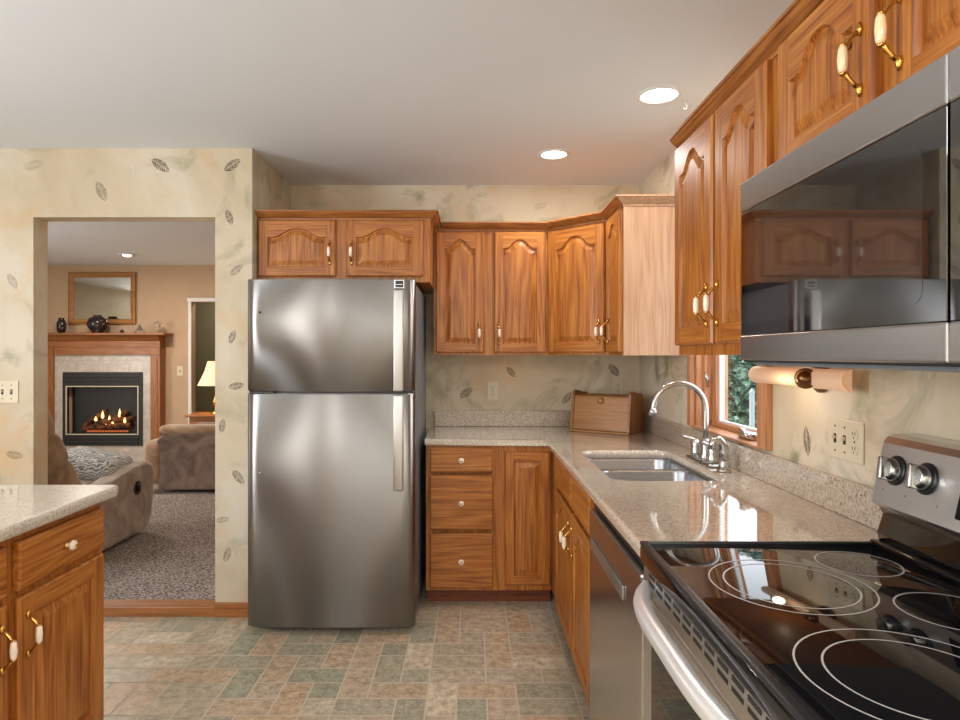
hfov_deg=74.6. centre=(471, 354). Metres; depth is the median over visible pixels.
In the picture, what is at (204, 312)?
wall
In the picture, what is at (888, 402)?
wall
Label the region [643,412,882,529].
backsplash
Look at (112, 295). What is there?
mirror
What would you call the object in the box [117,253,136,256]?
recessed light
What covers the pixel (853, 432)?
socket
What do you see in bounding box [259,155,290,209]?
wall
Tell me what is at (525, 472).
base cabinet
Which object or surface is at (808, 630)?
cooktop
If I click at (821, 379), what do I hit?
wall light
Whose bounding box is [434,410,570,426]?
backsplash
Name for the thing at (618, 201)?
crown molding
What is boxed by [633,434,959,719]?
range
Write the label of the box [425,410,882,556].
countertop
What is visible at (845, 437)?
outlet
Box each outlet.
[487,382,497,399]
[612,379,623,393]
[828,417,863,464]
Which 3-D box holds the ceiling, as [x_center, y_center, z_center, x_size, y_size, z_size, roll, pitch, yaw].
[-2.350,-1.115,3.300,7.100,0.100,12.000,0,0,0]
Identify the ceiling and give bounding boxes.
[0,0,793,264]
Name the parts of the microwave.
door glass, control panel, keypad glass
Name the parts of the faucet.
spout, handle, handle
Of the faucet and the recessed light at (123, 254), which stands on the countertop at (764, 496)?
the faucet
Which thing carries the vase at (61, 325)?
on the fireplace
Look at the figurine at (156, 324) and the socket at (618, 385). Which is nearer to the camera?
the socket at (618, 385)
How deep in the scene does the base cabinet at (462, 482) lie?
3.35 m
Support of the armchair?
on the floor at (173, 557)
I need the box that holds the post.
[748,389,754,427]
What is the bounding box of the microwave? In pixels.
[740,45,959,371]
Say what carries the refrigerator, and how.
on the floor at (459, 660)
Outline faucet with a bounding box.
[649,381,718,466]
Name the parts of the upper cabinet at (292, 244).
door, handle, frame, crown molding, handle, door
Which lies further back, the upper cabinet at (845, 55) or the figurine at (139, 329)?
the figurine at (139, 329)
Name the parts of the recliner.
backrest, seat, armrest, release lever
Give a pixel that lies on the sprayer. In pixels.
(723, 450)
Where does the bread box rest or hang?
on the countertop at (764, 496)
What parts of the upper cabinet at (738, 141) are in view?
door, handle, handle, door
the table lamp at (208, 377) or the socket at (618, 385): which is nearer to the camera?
the socket at (618, 385)
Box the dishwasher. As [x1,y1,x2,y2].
[590,503,643,719]
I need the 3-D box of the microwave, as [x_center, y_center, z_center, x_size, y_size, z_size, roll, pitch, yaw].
[0.843,-0.192,1.099,0.411,0.431,0.800,0,0,0]
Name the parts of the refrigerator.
door, door, handle, handle, handle mount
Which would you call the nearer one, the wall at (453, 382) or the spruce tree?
the wall at (453, 382)
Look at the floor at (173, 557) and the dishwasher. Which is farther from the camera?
the floor at (173, 557)
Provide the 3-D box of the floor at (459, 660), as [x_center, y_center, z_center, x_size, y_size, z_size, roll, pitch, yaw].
[-1.225,1.389,0.725,4.750,0.081,6.650,0,0,0]
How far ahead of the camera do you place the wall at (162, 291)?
7.46 m
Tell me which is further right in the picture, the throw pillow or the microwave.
the microwave
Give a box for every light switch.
[0,381,18,402]
[177,366,182,375]
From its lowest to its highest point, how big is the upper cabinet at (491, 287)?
0.730 m
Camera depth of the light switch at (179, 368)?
7.45 m
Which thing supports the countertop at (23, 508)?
on the base cabinet at (52, 573)
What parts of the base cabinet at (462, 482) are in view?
knob, drawer, drawer, drawer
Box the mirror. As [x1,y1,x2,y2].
[68,272,135,323]
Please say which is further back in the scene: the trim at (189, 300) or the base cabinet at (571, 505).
the trim at (189, 300)
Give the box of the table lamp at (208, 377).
[197,361,214,413]
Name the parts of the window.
sash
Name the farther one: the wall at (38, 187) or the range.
the wall at (38, 187)
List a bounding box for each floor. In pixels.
[102,484,214,598]
[104,573,589,719]
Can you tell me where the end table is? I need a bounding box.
[185,412,214,423]
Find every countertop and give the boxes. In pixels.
[0,485,118,541]
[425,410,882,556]
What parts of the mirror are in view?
glass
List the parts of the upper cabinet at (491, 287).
door, handle, handle, door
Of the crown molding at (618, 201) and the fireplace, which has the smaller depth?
the crown molding at (618, 201)
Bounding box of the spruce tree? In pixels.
[728,355,756,427]
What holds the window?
in the wall at (888, 402)
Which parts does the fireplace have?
bright trim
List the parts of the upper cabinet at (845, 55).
door, frame, handle, handle, door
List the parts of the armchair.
seat, armrest, armrest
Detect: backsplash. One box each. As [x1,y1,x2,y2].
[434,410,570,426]
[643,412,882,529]
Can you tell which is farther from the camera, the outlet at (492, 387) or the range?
the outlet at (492, 387)
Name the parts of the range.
handle, oven door, control knob, control knob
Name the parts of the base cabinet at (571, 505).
drawer, handle, frame, door, handle, door, drawer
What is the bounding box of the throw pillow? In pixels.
[67,446,132,480]
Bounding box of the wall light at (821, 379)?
[748,366,852,392]
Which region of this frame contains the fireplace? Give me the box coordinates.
[48,333,172,461]
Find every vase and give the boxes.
[56,318,66,332]
[86,315,108,332]
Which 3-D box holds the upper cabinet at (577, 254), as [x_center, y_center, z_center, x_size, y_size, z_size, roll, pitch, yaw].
[0.743,-0.365,3.635,0.612,0.730,0.628,0,0,0]
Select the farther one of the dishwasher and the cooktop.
the dishwasher
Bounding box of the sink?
[588,458,708,480]
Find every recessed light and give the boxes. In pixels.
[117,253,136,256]
[538,149,569,159]
[636,85,682,104]
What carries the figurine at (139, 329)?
on the fireplace
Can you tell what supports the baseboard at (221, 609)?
attached to the wall at (38, 187)
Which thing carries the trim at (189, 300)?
attached to the wall at (162, 291)
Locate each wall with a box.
[0,149,258,601]
[48,265,214,432]
[195,303,214,412]
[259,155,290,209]
[291,185,638,435]
[639,148,959,487]
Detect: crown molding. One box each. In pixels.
[441,194,674,230]
[669,0,823,148]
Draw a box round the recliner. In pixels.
[48,410,153,550]
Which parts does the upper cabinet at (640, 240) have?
handle, door, frame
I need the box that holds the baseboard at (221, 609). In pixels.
[214,602,247,617]
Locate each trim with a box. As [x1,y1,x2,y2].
[104,599,214,616]
[187,298,214,423]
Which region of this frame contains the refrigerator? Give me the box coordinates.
[248,279,425,627]
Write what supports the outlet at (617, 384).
attached to the wall at (453, 382)
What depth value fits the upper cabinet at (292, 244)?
3.31 m
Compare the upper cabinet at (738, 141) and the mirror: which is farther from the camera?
the mirror
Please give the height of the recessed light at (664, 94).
0.006 m
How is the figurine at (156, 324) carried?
on the fireplace
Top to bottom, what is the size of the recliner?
1.001 m
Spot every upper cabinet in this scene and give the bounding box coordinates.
[255,210,441,293]
[434,228,547,354]
[548,221,608,354]
[600,206,678,354]
[675,56,776,354]
[777,0,959,160]
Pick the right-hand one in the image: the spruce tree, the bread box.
the spruce tree
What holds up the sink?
in the countertop at (764, 496)
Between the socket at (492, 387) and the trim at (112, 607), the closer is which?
the trim at (112, 607)
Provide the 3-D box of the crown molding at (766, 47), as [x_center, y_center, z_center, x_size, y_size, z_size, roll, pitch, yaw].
[0.715,-0.735,1.448,0.053,0.045,1.515,0,0,0]
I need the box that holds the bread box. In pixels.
[569,390,642,434]
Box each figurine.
[134,324,144,332]
[153,321,162,332]
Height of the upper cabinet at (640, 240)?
0.732 m
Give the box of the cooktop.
[640,541,959,719]
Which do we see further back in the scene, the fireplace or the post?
the fireplace
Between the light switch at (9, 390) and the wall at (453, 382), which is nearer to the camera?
the light switch at (9, 390)
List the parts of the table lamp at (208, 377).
lamp shade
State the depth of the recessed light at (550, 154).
3.34 m
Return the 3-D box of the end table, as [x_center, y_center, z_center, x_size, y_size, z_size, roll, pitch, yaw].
[-2.845,0.982,7.120,0.630,0.644,0.400,0,0,0]
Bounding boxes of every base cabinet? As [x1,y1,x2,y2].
[0,502,103,719]
[426,445,498,600]
[499,446,551,600]
[552,452,594,707]
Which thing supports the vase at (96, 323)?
on the fireplace
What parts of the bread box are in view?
panel, lid, panel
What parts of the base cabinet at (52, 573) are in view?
drawer, door, handle, handle, drawer, door, knob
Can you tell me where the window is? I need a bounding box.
[687,355,772,450]
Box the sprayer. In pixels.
[708,436,730,472]
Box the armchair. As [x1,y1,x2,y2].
[144,422,214,489]
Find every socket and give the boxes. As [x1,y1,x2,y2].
[490,385,494,396]
[616,383,620,393]
[850,429,857,454]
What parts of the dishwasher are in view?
handle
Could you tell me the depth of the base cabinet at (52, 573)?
1.88 m

